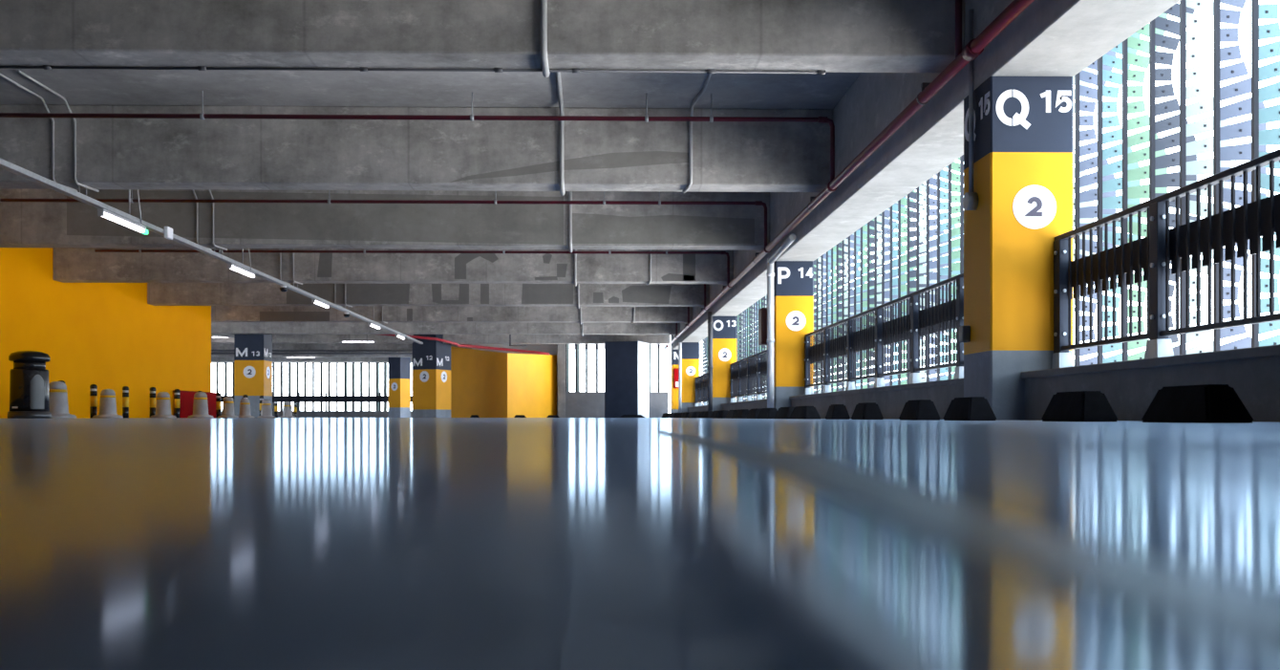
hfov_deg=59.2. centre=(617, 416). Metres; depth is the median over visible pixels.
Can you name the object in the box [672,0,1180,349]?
beam
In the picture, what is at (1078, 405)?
wheel stop
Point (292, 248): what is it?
conduit
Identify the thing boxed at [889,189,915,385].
panel
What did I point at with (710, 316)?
downpipe
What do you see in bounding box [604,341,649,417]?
pillar
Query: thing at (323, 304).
diffuser
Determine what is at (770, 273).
downpipe
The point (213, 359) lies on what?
ceiling beam
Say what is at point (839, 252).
panel
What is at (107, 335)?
wall
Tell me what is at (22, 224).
ceiling beam
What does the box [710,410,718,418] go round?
wheel stop
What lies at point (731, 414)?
wheel stop
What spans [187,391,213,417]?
bollard
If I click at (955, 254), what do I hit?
panel
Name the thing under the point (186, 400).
barrier
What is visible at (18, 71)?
conduit
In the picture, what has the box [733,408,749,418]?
wheel stop
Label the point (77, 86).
ceiling
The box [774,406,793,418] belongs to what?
wheel stop
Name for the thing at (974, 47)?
pipe
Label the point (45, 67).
conduit
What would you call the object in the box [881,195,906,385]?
panel
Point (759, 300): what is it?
panel
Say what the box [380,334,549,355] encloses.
pipe
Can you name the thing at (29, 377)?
litter bin
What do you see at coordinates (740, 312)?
panel
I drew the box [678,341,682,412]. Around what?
downpipe
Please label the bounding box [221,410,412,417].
wall
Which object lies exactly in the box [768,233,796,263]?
drain pipe
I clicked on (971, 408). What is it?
wheel stop
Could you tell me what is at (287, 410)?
bollard
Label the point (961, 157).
panel
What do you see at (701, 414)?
wheel stop
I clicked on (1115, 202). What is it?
panel
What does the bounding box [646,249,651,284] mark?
conduit
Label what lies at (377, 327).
lamp
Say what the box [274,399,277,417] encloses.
striped post
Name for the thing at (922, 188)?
panel
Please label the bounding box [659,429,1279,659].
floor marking
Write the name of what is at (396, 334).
lamp
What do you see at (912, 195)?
panel
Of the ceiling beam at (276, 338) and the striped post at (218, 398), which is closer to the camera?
the striped post at (218, 398)
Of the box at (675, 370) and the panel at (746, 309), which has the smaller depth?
the panel at (746, 309)
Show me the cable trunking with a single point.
(7, 165)
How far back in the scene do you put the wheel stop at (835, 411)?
10.54 m
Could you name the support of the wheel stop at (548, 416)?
on the floor
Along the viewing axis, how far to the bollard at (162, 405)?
24.86 m
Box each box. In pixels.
[164,226,172,239]
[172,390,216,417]
[673,367,678,387]
[758,307,767,344]
[959,325,970,341]
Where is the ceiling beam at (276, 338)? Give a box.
[211,334,670,343]
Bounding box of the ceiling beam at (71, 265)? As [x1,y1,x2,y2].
[53,247,733,283]
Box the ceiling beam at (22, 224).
[0,188,769,250]
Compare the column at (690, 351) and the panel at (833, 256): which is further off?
the column at (690, 351)
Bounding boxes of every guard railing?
[694,372,707,405]
[729,349,767,402]
[803,272,963,394]
[1051,149,1279,368]
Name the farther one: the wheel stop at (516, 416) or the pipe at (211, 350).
the pipe at (211, 350)
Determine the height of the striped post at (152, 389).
0.696 m
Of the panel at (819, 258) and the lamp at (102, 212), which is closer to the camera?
the lamp at (102, 212)
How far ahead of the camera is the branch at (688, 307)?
31.70 m
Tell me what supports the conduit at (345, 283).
attached to the ceiling beam at (158, 293)
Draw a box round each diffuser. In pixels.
[101,212,144,232]
[230,265,254,277]
[315,300,328,307]
[342,341,373,341]
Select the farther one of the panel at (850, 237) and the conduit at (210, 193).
the panel at (850, 237)
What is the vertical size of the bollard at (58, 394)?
0.658 m
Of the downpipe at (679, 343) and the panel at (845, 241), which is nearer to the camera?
the panel at (845, 241)
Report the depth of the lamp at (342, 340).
39.79 m
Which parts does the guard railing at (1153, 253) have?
post, post, rail, rail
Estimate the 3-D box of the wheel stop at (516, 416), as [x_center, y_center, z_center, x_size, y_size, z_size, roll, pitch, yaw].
[-3.589,-0.029,41.434,0.447,0.099,0.174,0,0,-1]
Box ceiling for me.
[0,68,861,349]
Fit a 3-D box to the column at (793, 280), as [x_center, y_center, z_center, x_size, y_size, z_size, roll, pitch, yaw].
[2.716,-1.189,17.626,0.590,2.420,0.596,0,0,-1]
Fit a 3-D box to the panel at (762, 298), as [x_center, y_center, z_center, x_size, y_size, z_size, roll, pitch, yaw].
[3.948,-1.963,29.579,0.370,5.232,0.035,0,0,-1]
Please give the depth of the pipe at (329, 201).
17.36 m
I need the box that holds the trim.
[557,343,565,417]
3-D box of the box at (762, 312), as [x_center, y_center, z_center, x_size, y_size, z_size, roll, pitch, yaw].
[2.327,-1.422,17.740,0.184,0.566,0.352,0,0,-1]
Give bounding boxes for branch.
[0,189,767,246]
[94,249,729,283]
[687,306,689,322]
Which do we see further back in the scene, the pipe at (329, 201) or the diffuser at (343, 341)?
the diffuser at (343, 341)
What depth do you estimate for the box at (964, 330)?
8.35 m
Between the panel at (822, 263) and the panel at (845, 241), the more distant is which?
the panel at (822, 263)
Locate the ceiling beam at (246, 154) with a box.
[0,104,832,191]
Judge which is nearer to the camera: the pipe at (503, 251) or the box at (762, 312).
the box at (762, 312)
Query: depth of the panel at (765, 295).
29.10 m
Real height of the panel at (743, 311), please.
5.232 m
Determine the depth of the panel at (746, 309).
32.78 m
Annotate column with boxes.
[234,334,272,417]
[388,357,410,417]
[412,334,450,417]
[670,334,678,412]
[682,341,699,412]
[712,316,736,410]
[773,260,813,409]
[963,76,1073,420]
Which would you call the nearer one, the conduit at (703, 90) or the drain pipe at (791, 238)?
the conduit at (703, 90)
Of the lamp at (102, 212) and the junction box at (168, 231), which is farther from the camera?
the junction box at (168, 231)
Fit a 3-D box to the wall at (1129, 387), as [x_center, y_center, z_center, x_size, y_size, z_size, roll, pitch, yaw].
[2.936,-0.149,13.101,0.420,0.340,46.073,0,0,-1]
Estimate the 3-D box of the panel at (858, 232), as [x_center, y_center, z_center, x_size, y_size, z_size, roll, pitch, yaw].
[4.170,-1.963,19.002,0.370,5.232,0.035,0,0,-1]
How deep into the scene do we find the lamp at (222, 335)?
39.23 m
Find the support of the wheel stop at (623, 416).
on the floor
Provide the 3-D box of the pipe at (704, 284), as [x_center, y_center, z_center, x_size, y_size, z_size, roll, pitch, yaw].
[-4.546,-3.104,26.884,13.335,0.990,0.072,0,0,-1]
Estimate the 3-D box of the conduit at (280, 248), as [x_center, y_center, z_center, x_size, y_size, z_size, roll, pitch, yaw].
[-6.673,-3.138,21.940,0.082,0.927,1.724,0,0,1]
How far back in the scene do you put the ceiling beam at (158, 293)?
27.13 m
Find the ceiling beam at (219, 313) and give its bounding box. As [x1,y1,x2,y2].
[211,305,692,322]
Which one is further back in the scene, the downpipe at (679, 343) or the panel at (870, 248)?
the downpipe at (679, 343)
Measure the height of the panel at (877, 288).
5.232 m
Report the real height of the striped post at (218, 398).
0.664 m
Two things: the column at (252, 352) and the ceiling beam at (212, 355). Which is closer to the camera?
the column at (252, 352)
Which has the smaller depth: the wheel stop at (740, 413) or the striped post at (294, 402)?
the wheel stop at (740, 413)
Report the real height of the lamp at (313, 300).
0.090 m
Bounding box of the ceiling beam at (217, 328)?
[211,321,680,334]
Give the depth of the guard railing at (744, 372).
23.71 m
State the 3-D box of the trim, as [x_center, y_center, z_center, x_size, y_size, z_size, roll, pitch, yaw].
[-2.275,-1.789,46.087,0.308,3.620,1.350,0,0,-1]
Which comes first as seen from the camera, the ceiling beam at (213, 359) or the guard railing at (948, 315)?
the guard railing at (948, 315)
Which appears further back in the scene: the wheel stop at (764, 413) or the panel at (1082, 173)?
the wheel stop at (764, 413)
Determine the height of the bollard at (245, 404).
0.531 m
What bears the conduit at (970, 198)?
attached to the column at (1023, 126)
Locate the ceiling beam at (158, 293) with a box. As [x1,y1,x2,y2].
[147,282,709,306]
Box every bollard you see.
[48,381,76,418]
[92,388,123,418]
[149,391,176,418]
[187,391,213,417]
[217,396,238,417]
[237,398,254,417]
[257,399,275,417]
[279,401,295,417]
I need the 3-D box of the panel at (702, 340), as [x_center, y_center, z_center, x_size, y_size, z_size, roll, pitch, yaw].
[3.611,-1.963,45.676,0.370,5.232,0.035,0,0,-1]
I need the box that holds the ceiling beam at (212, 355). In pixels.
[211,351,412,357]
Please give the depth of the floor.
0.19 m
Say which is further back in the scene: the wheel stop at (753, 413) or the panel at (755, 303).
the panel at (755, 303)
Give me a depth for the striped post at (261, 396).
33.52 m
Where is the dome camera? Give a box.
[279,285,287,292]
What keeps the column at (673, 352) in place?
on the floor
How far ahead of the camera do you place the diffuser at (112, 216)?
14.26 m
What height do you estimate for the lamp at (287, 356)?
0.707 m
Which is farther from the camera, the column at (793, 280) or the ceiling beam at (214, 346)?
the ceiling beam at (214, 346)
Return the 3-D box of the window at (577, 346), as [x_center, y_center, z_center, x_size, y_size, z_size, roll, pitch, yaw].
[-0.224,-2.310,45.785,3.864,2.577,0.060,0,0,-1]
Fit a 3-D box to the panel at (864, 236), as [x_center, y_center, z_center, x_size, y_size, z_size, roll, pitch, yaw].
[4.180,-1.963,18.542,0.370,5.232,0.035,0,0,-1]
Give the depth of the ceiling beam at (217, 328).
36.53 m
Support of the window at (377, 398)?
in the wall at (300, 414)
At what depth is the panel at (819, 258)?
22.20 m
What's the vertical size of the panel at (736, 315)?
5.232 m
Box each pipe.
[0,0,964,72]
[0,90,834,180]
[211,349,412,351]
[211,351,412,354]
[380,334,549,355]
[663,0,1034,348]
[704,283,705,306]
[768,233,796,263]
[955,0,962,58]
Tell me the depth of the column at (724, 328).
26.73 m
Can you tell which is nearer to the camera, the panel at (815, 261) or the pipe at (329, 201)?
the pipe at (329, 201)
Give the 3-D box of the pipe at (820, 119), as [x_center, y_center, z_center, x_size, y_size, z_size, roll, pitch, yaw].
[-4.244,-3.104,12.447,13.335,0.990,0.072,0,0,-1]
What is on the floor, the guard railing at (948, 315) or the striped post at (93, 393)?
the striped post at (93, 393)
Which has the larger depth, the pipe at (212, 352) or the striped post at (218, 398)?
the pipe at (212, 352)
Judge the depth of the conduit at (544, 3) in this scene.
13.04 m
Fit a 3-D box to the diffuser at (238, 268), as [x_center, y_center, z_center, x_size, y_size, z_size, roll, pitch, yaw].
[-6.382,-2.468,19.127,0.060,0.050,1.240,0,0,-1]
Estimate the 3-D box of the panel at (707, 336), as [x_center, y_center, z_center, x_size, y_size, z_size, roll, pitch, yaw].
[3.650,-1.963,43.836,0.370,5.232,0.035,0,0,-1]
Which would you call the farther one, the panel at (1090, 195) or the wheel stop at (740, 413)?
the wheel stop at (740, 413)
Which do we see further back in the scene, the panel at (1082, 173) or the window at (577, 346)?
the window at (577, 346)
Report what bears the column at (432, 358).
on the floor
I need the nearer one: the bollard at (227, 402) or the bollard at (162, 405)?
the bollard at (162, 405)
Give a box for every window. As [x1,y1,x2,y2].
[211,362,412,410]
[565,343,660,391]
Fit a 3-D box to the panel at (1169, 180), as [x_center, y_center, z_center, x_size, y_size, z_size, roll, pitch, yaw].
[4.382,-1.963,8.884,0.370,5.232,0.035,0,0,-1]
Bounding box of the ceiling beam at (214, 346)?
[211,342,472,349]
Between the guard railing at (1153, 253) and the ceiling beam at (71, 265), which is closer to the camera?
the guard railing at (1153, 253)
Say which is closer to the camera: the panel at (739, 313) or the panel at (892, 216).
the panel at (892, 216)
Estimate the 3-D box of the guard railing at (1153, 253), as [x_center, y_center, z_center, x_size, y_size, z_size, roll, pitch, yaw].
[3.191,-0.794,3.801,0.100,0.950,8.350,0,0,-1]
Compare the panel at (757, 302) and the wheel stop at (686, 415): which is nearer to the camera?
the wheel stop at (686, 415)
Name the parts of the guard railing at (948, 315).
post, post, post, post, rail, rail, post, post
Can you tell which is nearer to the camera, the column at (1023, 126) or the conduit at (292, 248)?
the column at (1023, 126)
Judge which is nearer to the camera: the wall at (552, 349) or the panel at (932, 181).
the panel at (932, 181)
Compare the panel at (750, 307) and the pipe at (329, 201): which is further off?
the panel at (750, 307)
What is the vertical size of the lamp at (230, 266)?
0.090 m
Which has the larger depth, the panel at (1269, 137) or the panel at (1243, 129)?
the panel at (1243, 129)
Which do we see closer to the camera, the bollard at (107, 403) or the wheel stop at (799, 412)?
the wheel stop at (799, 412)
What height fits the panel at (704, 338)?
5.232 m
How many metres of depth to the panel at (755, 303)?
30.94 m
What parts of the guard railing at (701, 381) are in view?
post, post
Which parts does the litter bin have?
lid, door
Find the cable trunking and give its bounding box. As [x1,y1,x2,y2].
[0,157,423,343]
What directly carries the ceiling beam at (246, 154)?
attached to the ceiling
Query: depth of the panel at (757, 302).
30.49 m
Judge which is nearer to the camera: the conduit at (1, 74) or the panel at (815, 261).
the conduit at (1, 74)
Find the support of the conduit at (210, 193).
attached to the ceiling beam at (22, 224)
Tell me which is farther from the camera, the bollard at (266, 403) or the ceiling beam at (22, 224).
the bollard at (266, 403)
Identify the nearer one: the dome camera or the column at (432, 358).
the dome camera
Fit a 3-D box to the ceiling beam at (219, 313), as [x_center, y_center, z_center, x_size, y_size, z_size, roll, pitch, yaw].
[-14.275,-3.150,31.829,32.790,0.898,0.423,0,0,-1]
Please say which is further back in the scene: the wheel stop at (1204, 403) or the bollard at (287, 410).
the bollard at (287, 410)
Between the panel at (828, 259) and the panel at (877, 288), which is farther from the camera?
the panel at (828, 259)
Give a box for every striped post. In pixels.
[89,384,97,418]
[122,385,128,418]
[149,386,155,416]
[173,388,180,417]
[215,392,221,417]
[259,395,263,415]
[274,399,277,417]
[293,401,297,417]
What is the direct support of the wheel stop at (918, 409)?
on the floor
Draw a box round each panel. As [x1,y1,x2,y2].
[702,340,705,405]
[703,338,705,403]
[705,337,706,373]
[706,336,707,405]
[736,315,745,402]
[738,313,746,399]
[740,312,751,399]
[742,310,753,401]
[745,308,755,401]
[746,307,753,398]
[748,305,758,398]
[751,303,761,400]
[753,302,761,400]
[755,300,764,400]
[758,296,766,397]
[761,297,766,399]
[764,295,766,399]
[813,258,820,391]
[813,259,826,393]
[816,252,833,393]
[820,249,836,392]
[826,244,841,389]
[831,241,848,391]
[836,236,853,390]
[841,233,860,390]
[848,228,867,386]
[853,223,874,388]
[860,213,881,388]
[867,207,889,387]
[874,202,897,383]
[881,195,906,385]
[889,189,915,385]
[897,183,923,384]
[906,176,933,383]
[916,169,943,382]
[926,170,953,382]
[937,162,959,380]
[948,157,959,379]
[960,154,963,274]
[1072,66,1093,365]
[1074,50,1115,365]
[1097,32,1140,363]
[1122,13,1167,361]
[1149,2,1196,355]
[1179,0,1230,354]
[1213,0,1266,351]
[1251,0,1279,346]
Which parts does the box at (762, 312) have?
door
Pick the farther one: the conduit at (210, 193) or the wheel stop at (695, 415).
the wheel stop at (695, 415)
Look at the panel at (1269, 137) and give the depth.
7.50 m
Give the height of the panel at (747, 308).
5.232 m
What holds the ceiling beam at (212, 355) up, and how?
attached to the ceiling
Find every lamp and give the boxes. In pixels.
[97,208,148,234]
[211,334,234,338]
[227,262,255,277]
[286,356,315,357]
[311,298,329,308]
[341,340,374,341]
[367,321,380,329]
[395,333,405,339]
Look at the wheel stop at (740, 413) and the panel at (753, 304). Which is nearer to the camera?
the wheel stop at (740, 413)
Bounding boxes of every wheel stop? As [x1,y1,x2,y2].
[513,414,526,417]
[546,414,559,417]
[619,414,644,417]
[682,411,690,417]
[691,411,700,418]
[698,410,705,418]
[703,410,712,418]
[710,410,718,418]
[716,409,728,418]
[725,409,736,418]
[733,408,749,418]
[746,407,762,418]
[757,407,777,418]
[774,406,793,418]
[789,405,820,419]
[825,404,850,419]
[851,402,883,419]
[898,399,940,420]
[943,396,996,420]
[1041,390,1118,421]
[1141,384,1253,423]
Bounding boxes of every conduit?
[0,64,825,74]
[0,73,77,191]
[17,69,99,191]
[192,189,212,250]
[208,189,227,250]
[279,248,290,284]
[292,248,302,284]
[344,282,352,307]
[540,0,583,336]
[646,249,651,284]
[682,73,711,192]
[962,8,978,210]
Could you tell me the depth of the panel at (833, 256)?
20.83 m
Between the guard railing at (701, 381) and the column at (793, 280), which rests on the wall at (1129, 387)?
the guard railing at (701, 381)
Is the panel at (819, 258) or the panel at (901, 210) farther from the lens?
the panel at (819, 258)
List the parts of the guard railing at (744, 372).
post, post, rail, post, rail, post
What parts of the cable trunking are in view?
hanger rod, hanger rod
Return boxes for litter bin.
[7,350,51,418]
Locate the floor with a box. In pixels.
[0,417,1279,669]
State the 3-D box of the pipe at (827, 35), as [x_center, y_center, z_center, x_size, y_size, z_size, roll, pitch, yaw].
[-4.135,-3.154,8.538,13.490,0.890,0.420,0,0,-1]
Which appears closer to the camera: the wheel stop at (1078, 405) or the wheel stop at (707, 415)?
the wheel stop at (1078, 405)
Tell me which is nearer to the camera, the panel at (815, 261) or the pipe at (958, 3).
the pipe at (958, 3)
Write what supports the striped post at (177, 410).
on the floor
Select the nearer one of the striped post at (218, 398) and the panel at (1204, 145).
the panel at (1204, 145)
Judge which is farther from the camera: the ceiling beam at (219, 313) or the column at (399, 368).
the column at (399, 368)
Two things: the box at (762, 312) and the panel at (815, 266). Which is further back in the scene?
the panel at (815, 266)
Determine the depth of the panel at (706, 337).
44.28 m
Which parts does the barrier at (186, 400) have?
lid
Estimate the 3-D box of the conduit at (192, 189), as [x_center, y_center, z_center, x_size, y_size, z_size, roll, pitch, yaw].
[-6.574,-3.138,17.241,0.082,0.927,1.724,0,0,1]
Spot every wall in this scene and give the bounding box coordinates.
[0,247,211,418]
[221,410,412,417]
[450,345,556,417]
[472,343,557,414]
[565,391,668,417]
[687,343,1279,421]
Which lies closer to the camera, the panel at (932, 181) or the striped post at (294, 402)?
the panel at (932, 181)
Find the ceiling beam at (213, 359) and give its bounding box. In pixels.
[211,357,412,362]
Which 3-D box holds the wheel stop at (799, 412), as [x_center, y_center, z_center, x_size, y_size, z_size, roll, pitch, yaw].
[2.042,-0.050,12.326,0.174,0.142,0.982,0,0,-1]
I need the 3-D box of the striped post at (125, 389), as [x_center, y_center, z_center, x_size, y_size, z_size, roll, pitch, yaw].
[-10.401,-0.318,23.823,0.132,0.677,0.132,0,0,-1]
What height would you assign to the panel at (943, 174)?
5.232 m
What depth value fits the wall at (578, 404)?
45.49 m
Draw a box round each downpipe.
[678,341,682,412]
[707,311,713,410]
[766,257,774,407]
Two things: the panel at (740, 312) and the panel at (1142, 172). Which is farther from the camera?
the panel at (740, 312)
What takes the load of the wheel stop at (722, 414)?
on the floor
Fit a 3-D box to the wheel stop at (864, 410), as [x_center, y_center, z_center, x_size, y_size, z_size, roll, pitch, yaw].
[2.101,-0.050,9.505,0.174,0.142,0.449,0,0,-1]
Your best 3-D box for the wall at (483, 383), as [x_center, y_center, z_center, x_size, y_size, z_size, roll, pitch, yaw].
[-4.695,-1.422,44.211,4.507,2.886,3.200,0,0,-1]

